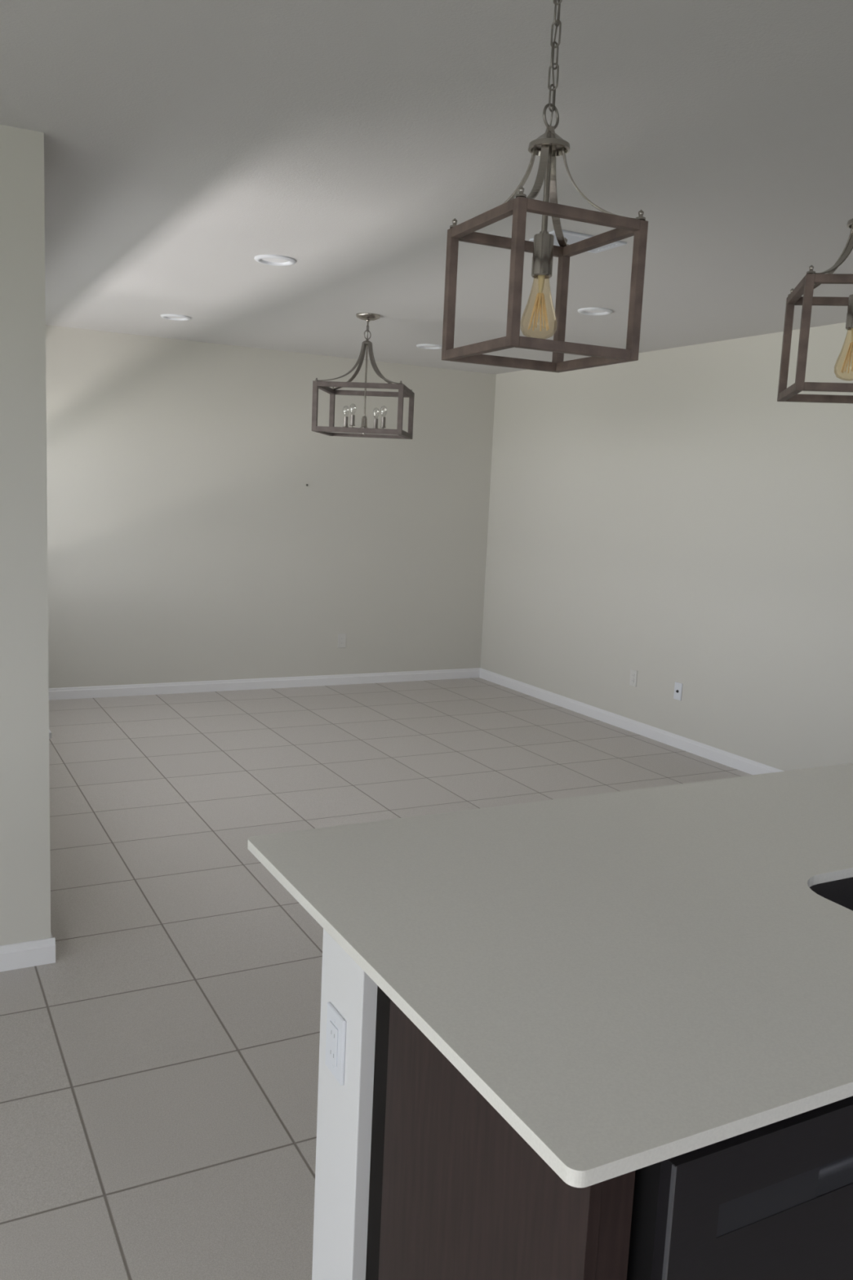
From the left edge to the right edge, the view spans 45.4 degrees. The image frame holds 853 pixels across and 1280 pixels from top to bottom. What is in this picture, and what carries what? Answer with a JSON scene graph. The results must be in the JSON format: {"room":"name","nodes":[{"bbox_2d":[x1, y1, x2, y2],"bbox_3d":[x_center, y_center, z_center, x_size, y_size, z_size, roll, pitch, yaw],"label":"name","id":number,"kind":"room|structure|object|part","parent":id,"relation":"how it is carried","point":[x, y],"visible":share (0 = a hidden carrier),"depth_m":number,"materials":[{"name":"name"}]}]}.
{"room":"kitchen","nodes":[
{"label":"kitchen","id":0,"kind":"room"},
{"bbox_2d":[0,124,50,945],"bbox_3d":[-2.921,-0.176,2.427,3.800,2.634,0.150,-2,9,-28],"label":"wall","id":1,"kind":"structure","parent":0,"point":[24,787],"depth_m":3.20,"materials":[{"name":"white paint"}]},
{"bbox_2d":[0,937,55,972],"bbox_3d":[-2.935,1.096,2.544,3.813,0.085,0.013,-2,9,-28],"label":"baseboard","id":2,"kind":"structure","parent":1,"relation":"attached to","point":[38,952],"depth_m":3.39,"materials":[{"name":"white paint"}]},
{"bbox_2d":[45,324,496,688],"bbox_3d":[-1.356,-0.921,7.997,4.500,2.634,0.150,-2,9,-28],"label":"wall","id":3,"kind":"structure","parent":0,"point":[188,540],"depth_m":7.90,"materials":[{"name":"white paint"}]},
{"bbox_2d":[48,667,479,700],"bbox_3d":[-1.376,0.350,8.110,4.200,0.085,0.013,-2,9,-28],"label":"baseboard","id":4,"kind":"structure","parent":3,"relation":"attached to","point":[97,691],"depth_m":8.10,"materials":[{"name":"white paint"}]},
{"bbox_2d":[311,928,377,1279],"bbox_3d":[1.019,0.890,2.388,2.667,0.894,0.173,-2,9,-28],"label":"wall","id":5,"kind":"structure","parent":0,"point":[344,1113],"depth_m":1.72,"materials":[{"name":"white paint"}]},
{"bbox_2d":[324,1002,346,1085],"bbox_3d":[-0.156,0.686,1.736,0.009,0.116,0.072,-2,9,-28],"label":"wall outlet","id":6,"kind":"object","parent":5,"relation":"attached to","point":[335,1023],"visible":1,"depth_m":1.72,"materials":[{"name":"white plastic"}]},
{"bbox_2d":[328,1020,337,1066],"bbox_3d":[-0.159,0.686,1.735,0.003,0.068,0.034,-2,9,-28],"label":"receptacle","id":7,"kind":"object","parent":6,"relation":"attached to","point":[332,1024],"depth_m":1.73,"materials":[{"name":"white plastic"}]},
{"bbox_2d":[0,677,753,1279],"bbox_3d":[-1.030,1.147,3.425,8.000,0.100,8.750,-2,9,-28],"label":"floor","id":8,"kind":"structure","parent":0,"point":[159,1077],"depth_m":3.60,"materials":[{"name":"tile"}]},
{"bbox_2d":[365,985,635,1279],"bbox_3d":[0.061,0.982,1.467,0.066,0.894,0.571,-2,9,-28],"label":"base cabinet","id":9,"kind":"object","parent":8,"relation":"on","point":[456,1193],"visible":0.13,"depth_m":1.41,"materials":[{"name":"brown wood"}]},
{"bbox_2d":[626,1096,852,1279],"bbox_3d":[0.395,0.981,1.618,0.602,0.882,0.577,-2,9,-28],"label":"dishwasher","id":10,"kind":"object","parent":8,"relation":"on","point":[774,1201],"visible":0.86,"depth_m":1.24,"materials":[{"name":"black metal"}]},
{"bbox_2d":[626,1161,661,1279],"bbox_3d":[0.392,0.929,1.623,0.588,0.782,0.550,-2,9,-28],"label":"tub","id":11,"kind":"object","parent":10,"relation":"in","point":[645,1243],"depth_m":1.22,"materials":[{"name":"black metal"}]},
{"bbox_3d":[0.266,0.980,1.221,0.003,0.768,0.005,-2,9,-28],"label":"door edge trim","id":12,"kind":"part","parent":10,"relation":"part of","materials":[{"name":"silver metal"}]},
{"bbox_3d":[0.615,0.681,1.368,0.280,0.044,0.020,-2,9,-28],"label":"pocket handle","id":13,"kind":"part","parent":10,"relation":"part of","materials":[{"name":"black metal"}]},
{"bbox_3d":[1.107,0.954,1.985,0.980,0.894,0.610,-2,9,-28],"label":"base cabinet","id":14,"kind":"object","parent":8,"relation":"on","visible":0},
{"bbox_2d":[247,763,852,1187],"bbox_3d":[1.098,0.457,2.217,2.723,0.020,1.132,-2,9,-28],"label":"countertop","id":15,"kind":"structure","parent":14,"relation":"on","point":[633,980],"depth_m":1.64,"materials":[{"name":"stone"}]},
{"bbox_2d":[809,876,852,911],"bbox_3d":[1.137,0.617,1.971,0.832,0.220,0.515,-2,9,-28],"label":"sink","id":16,"kind":"object","parent":15,"relation":"in","point":[840,891],"visible":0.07,"depth_m":2.04,"materials":[{"name":"black metal"}]},
{"bbox_2d":[0,0,852,373],"bbox_3d":[-0.907,-1.555,3.029,8.000,0.100,8.750,-2,9,-28],"label":"ceiling","id":17,"kind":"structure","parent":0,"point":[187,142],"depth_m":3.11,"materials":[{"name":"white paint"}]},
{"bbox_2d":[160,314,191,320],"bbox_3d":[-1.575,-2.025,6.412,0.188,0.012,0.188,-2,9,-28],"label":"recessed light","id":18,"kind":"object","parent":17,"relation":"in","point":[171,317],"visible":1,"depth_m":6.41,"materials":[{"name":"white"}]},
{"bbox_2d":[253,254,296,266],"bbox_3d":[-0.688,-1.724,4.640,0.188,0.012,0.188,-2,9,-28],"label":"recessed light","id":19,"kind":"object","parent":17,"relation":"in","point":[270,260],"visible":1,"depth_m":4.64,"materials":[{"name":"white plastic"}]},
{"bbox_2d":[261,257,288,262],"bbox_3d":[-0.688,-1.729,4.640,0.128,0.002,0.128,-2,9,-28],"label":"diffuser","id":20,"kind":"object","parent":19,"relation":"attached to","point":[263,260],"depth_m":4.65,"materials":[{"name":"white plastic"}]},
{"bbox_2d":[311,312,414,439],"bbox_3d":[-0.360,-1.572,6.072,0.525,0.700,0.525,3,8,6],"label":"chandelier","id":21,"kind":"object","parent":17,"relation":"hanging from","point":[363,431],"visible":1,"depth_m":6.01,"materials":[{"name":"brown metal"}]},
{"bbox_3d":[-0.622,-1.257,6.144,0.028,0.028,0.469,3,8,6],"label":"rail","id":22,"kind":"part","parent":21,"relation":"part of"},
{"bbox_3d":[-0.611,-1.508,6.108,0.028,0.028,0.469,3,8,6],"label":"rail","id":23,"kind":"part","parent":21,"relation":"part of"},
{"bbox_3d":[-0.501,-1.623,5.947,0.323,0.257,0.023,-4,11,-39],"label":"arm","id":24,"kind":"part","parent":21,"relation":"part of","materials":[{"name":"silver metal"}]},
{"bbox_2d":[343,416,347,426],"bbox_3d":[-0.488,-1.321,6.172,0.027,0.058,0.027,3,8,6],"label":"socket","id":25,"kind":"object","parent":21,"relation":"attached to","point":[345,418],"depth_m":6.16,"materials":[{"name":"silver metal"}]},
{"bbox_3d":[-0.473,-1.659,6.204,0.023,0.257,0.323,-4,11,-39],"label":"arm","id":26,"kind":"part","parent":21,"relation":"part of","materials":[{"name":"silver metal"}]},
{"bbox_2d":[350,414,355,424],"bbox_3d":[-0.435,-1.293,5.995,0.027,0.058,0.027,3,8,6],"label":"socket","id":27,"kind":"object","parent":21,"relation":"attached to","point":[352,416],"depth_m":5.99,"materials":[{"name":"silver metal"}]},
{"bbox_3d":[-0.402,-1.207,5.875,0.469,0.028,0.028,3,8,6],"label":"rail","id":28,"kind":"part","parent":21,"relation":"part of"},
{"bbox_3d":[-0.390,-1.458,5.839,0.469,0.028,0.028,3,8,6],"label":"rail","id":29,"kind":"part","parent":21,"relation":"part of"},
{"bbox_3d":[-0.363,-1.516,6.080,0.011,0.502,0.011,3,8,6],"label":"stem","id":30,"kind":"part","parent":21,"relation":"part of","materials":[{"name":"silver metal"}]},
{"bbox_3d":[-0.348,-1.836,6.033,0.014,0.106,0.013,5,9,19],"label":"chain","id":31,"kind":"part","parent":21,"relation":"part of","materials":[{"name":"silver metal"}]},
{"bbox_3d":[-0.349,-1.276,6.365,0.469,0.028,0.028,3,8,6],"label":"rail","id":32,"kind":"part","parent":21,"relation":"part of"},
{"bbox_3d":[-0.337,-1.528,6.328,0.469,0.028,0.028,3,8,6],"label":"rail","id":33,"kind":"part","parent":21,"relation":"part of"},
{"bbox_2d":[373,418,377,428],"bbox_3d":[-0.309,-1.321,6.226,0.027,0.058,0.027,3,8,6],"label":"socket","id":34,"kind":"object","parent":21,"relation":"attached to","point":[375,420],"depth_m":6.21,"materials":[{"name":"silver metal"}]},
{"bbox_3d":[-0.213,-1.643,6.179,0.323,0.257,0.023,-4,11,-39],"label":"arm","id":35,"kind":"part","parent":21,"relation":"part of","materials":[{"name":"silver metal"}]},
{"bbox_2d":[381,417,386,426],"bbox_3d":[-0.256,-1.293,6.049,0.027,0.058,0.027,3,8,6],"label":"socket","id":36,"kind":"object","parent":21,"relation":"attached to","point":[383,419],"depth_m":6.04,"materials":[{"name":"silver metal"}]},
{"bbox_3d":[-0.241,-1.607,5.921,0.245,0.257,0.245,3,8,6],"label":"arm","id":37,"kind":"part","parent":21,"relation":"part of","materials":[{"name":"silver metal"}]},
{"bbox_3d":[-0.128,-1.227,6.096,0.028,0.028,0.469,3,8,6],"label":"rail","id":38,"kind":"part","parent":21,"relation":"part of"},
{"bbox_3d":[-0.117,-1.478,6.059,0.028,0.028,0.469,3,8,6],"label":"rail","id":39,"kind":"part","parent":21,"relation":"part of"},
{"bbox_2d":[416,343,442,349],"bbox_3d":[0.023,-2.067,7.197,0.188,0.012,0.188,-2,9,-28],"label":"recessed light","id":40,"kind":"object","parent":17,"relation":"in","point":[427,346],"visible":0.97,"depth_m":7.20,"materials":[{"name":"white"}]},
{"bbox_2d":[441,0,648,372],"bbox_3d":[0.202,-0.854,1.648,0.239,0.784,0.239,-1,9,-25],"label":"pendant light","id":41,"kind":"object","parent":17,"relation":"hanging from","point":[549,145],"visible":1,"depth_m":1.65,"materials":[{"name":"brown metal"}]},
{"bbox_3d":[0.084,-0.472,1.656,0.016,0.016,0.208,-1,9,-25],"label":"rail","id":42,"kind":"part","parent":41,"relation":"part of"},
{"bbox_3d":[0.093,-0.670,1.627,0.016,0.016,0.208,-1,9,-25],"label":"rail","id":43,"kind":"part","parent":41,"relation":"part of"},
{"bbox_3d":[0.137,-0.491,1.803,0.208,0.016,0.016,-1,9,-25],"label":"rail","id":44,"kind":"part","parent":41,"relation":"part of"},
{"bbox_3d":[0.146,-0.689,1.774,0.208,0.016,0.016,-1,9,-25],"label":"rail","id":45,"kind":"part","parent":41,"relation":"part of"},
{"bbox_3d":[0.113,-0.749,1.694,0.133,0.123,0.013,6,9,19],"label":"arm","id":46,"kind":"part","parent":41,"relation":"part of","materials":[{"name":"silver metal"}]},
{"bbox_3d":[0.167,-0.730,1.581,0.013,0.123,0.133,6,9,19],"label":"arm","id":47,"kind":"part","parent":41,"relation":"part of","materials":[{"name":"silver metal"}]},
{"bbox_3d":[0.189,-0.579,1.688,0.012,0.046,0.012,-1,9,-25],"label":"glass stem","id":48,"kind":"part","parent":41,"relation":"part of","materials":[{"name":"beige"}]},
{"bbox_2d":[531,231,554,279],"bbox_3d":[0.192,-0.635,1.680,0.034,0.072,0.034,-1,9,-25],"label":"socket","id":49,"kind":"object","parent":41,"relation":"attached to","point":[543,245],"depth_m":1.67,"materials":[{"name":"silver metal"}]},
{"bbox_3d":[0.196,-0.734,1.666,0.010,0.140,0.010,-1,9,-25],"label":"stem","id":50,"kind":"part","parent":41,"relation":"part of","materials":[{"name":"silver metal"}]},
{"bbox_3d":[0.209,-1.014,1.625,0.006,0.388,0.006,-1,9,-25],"label":"cord","id":51,"kind":"part","parent":41,"relation":"part of","materials":[{"name":"silver metal"}]},
{"bbox_3d":[0.210,-1.032,1.622,0.015,0.362,0.015,1,8,-9],"label":"chain","id":52,"kind":"part","parent":41,"relation":"part of","materials":[{"name":"silver metal"}]},
{"bbox_3d":[0.227,-0.751,1.748,0.013,0.123,0.133,6,9,19],"label":"arm","id":53,"kind":"part","parent":41,"relation":"part of","materials":[{"name":"silver metal"}]},
{"bbox_3d":[0.232,-0.458,1.604,0.208,0.016,0.016,-1,9,-25],"label":"rail","id":54,"kind":"part","parent":41,"relation":"part of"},
{"bbox_3d":[0.241,-0.655,1.575,0.208,0.016,0.016,-1,9,-25],"label":"rail","id":55,"kind":"part","parent":41,"relation":"part of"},
{"bbox_3d":[0.285,-0.477,1.752,0.016,0.016,0.208,-1,9,-25],"label":"rail","id":56,"kind":"part","parent":41,"relation":"part of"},
{"bbox_3d":[0.294,-0.675,1.723,0.016,0.016,0.208,-1,9,-25],"label":"rail","id":57,"kind":"part","parent":41,"relation":"part of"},
{"bbox_3d":[0.280,-0.732,1.636,0.133,0.123,0.013,6,9,19],"label":"arm","id":58,"kind":"part","parent":41,"relation":"part of","materials":[{"name":"silver metal"}]},
{"bbox_2d":[528,230,626,253],"bbox_3d":[0.601,-1.580,4.051,0.330,0.009,0.200,-2,9,-28],"label":"ceiling vent","id":59,"kind":"object","parent":17,"relation":"in","point":[572,237],"visible":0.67,"depth_m":4.03,"materials":[{"name":"white metal"}]},
{"bbox_2d":[577,307,613,315],"bbox_3d":[0.916,-1.784,5.549,0.188,0.012,0.188,-2,9,-28],"label":"recessed light","id":60,"kind":"object","parent":17,"relation":"in","point":[587,311],"visible":1,"depth_m":5.54,"materials":[{"name":"white"}]},
{"bbox_2d":[584,310,605,312],"bbox_3d":[0.917,-1.788,5.548,0.128,0.002,0.128,-2,9,-28],"label":"diffuser","id":61,"kind":"object","parent":60,"relation":"attached to","point":[585,311],"depth_m":5.55,"materials":[{"name":"white plastic"}]},
{"bbox_2d":[777,218,852,403],"bbox_3d":[0.867,-0.876,2.001,0.239,0.784,0.239,4,8,10],"label":"pendant light","id":62,"kind":"object","parent":17,"relation":"hanging from","point":[812,279],"visible":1,"depth_m":2.02,"materials":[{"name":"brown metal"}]},
{"bbox_3d":[0.740,-0.504,2.077,0.016,0.016,0.208,4,8,10],"label":"rail","id":63,"kind":"part","parent":62,"relation":"part of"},
{"bbox_3d":[0.749,-0.701,2.048,0.016,0.016,0.208,4,8,10],"label":"rail","id":64,"kind":"part","parent":62,"relation":"part of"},
{"bbox_3d":[0.870,-0.511,2.166,0.208,0.016,0.016,4,8,10],"label":"rail","id":65,"kind":"part","parent":62,"relation":"part of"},
{"bbox_3d":[0.879,-0.709,2.137,0.208,0.016,0.016,4,8,10],"label":"rail","id":66,"kind":"part","parent":62,"relation":"part of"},
{"bbox_3d":[0.829,-0.481,1.948,0.208,0.016,0.016,4,8,10],"label":"rail","id":67,"kind":"part","parent":62,"relation":"part of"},
{"bbox_3d":[0.788,-0.758,1.968,0.133,0.123,0.013,-3,10,-34],"label":"arm","id":68,"kind":"part","parent":62,"relation":"part of","materials":[{"name":"silver metal"}]},
{"bbox_3d":[0.838,-0.678,1.919,0.208,0.016,0.016,4,8,10],"label":"rail","id":69,"kind":"part","parent":62,"relation":"part of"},
{"bbox_3d":[0.811,-0.775,2.091,0.013,0.123,0.133,-3,10,-34],"label":"arm","id":70,"kind":"part","parent":62,"relation":"part of","materials":[{"name":"silver metal"}]},
{"bbox_2d":[845,294,852,330],"bbox_3d":[0.857,-0.656,2.034,0.034,0.072,0.034,4,8,10],"label":"socket","id":71,"kind":"object","parent":62,"relation":"attached to","point":[849,323],"depth_m":2.03,"materials":[{"name":"silver metal"}]},
{"bbox_3d":[0.854,-0.600,2.042,0.012,0.046,0.012,4,8,10],"label":"glass stem","id":72,"kind":"part","parent":62,"relation":"part of","materials":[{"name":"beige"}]},
{"bbox_2d":[480,322,852,771],"bbox_3d":[2.635,-0.317,5.127,0.150,2.634,8.750,-2,9,-28],"label":"wall","id":73,"kind":"structure","parent":0,"point":[661,515],"depth_m":6.70,"materials":[{"name":"white paint"}]},
{"bbox_2d":[479,667,784,774],"bbox_3d":[2.505,0.944,5.273,0.013,0.085,8.750,-2,9,-28],"label":"baseboard","id":74,"kind":"structure","parent":73,"relation":"attached to","point":[734,761],"depth_m":7.17,"materials":[{"name":"white paint"}]},
{"bbox_2d":[629,669,637,686],"bbox_3d":[1.462,0.269,7.216,0.009,0.116,0.072,-2,9,-28],"label":"wall outlet","id":75,"kind":"object","parent":73,"relation":"attached to","point":[633,673],"visible":1,"depth_m":7.21,"materials":[{"name":"white plastic"}]},
{"bbox_2d":[673,681,682,700],"bbox_3d":[1.675,0.343,6.809,0.016,0.116,0.072,-2,9,-28],"label":"cable plate","id":76,"kind":"object","parent":73,"relation":"attached to","point":[678,686],"visible":1,"depth_m":6.80,"materials":[{"name":"white plastic"}]}
]}

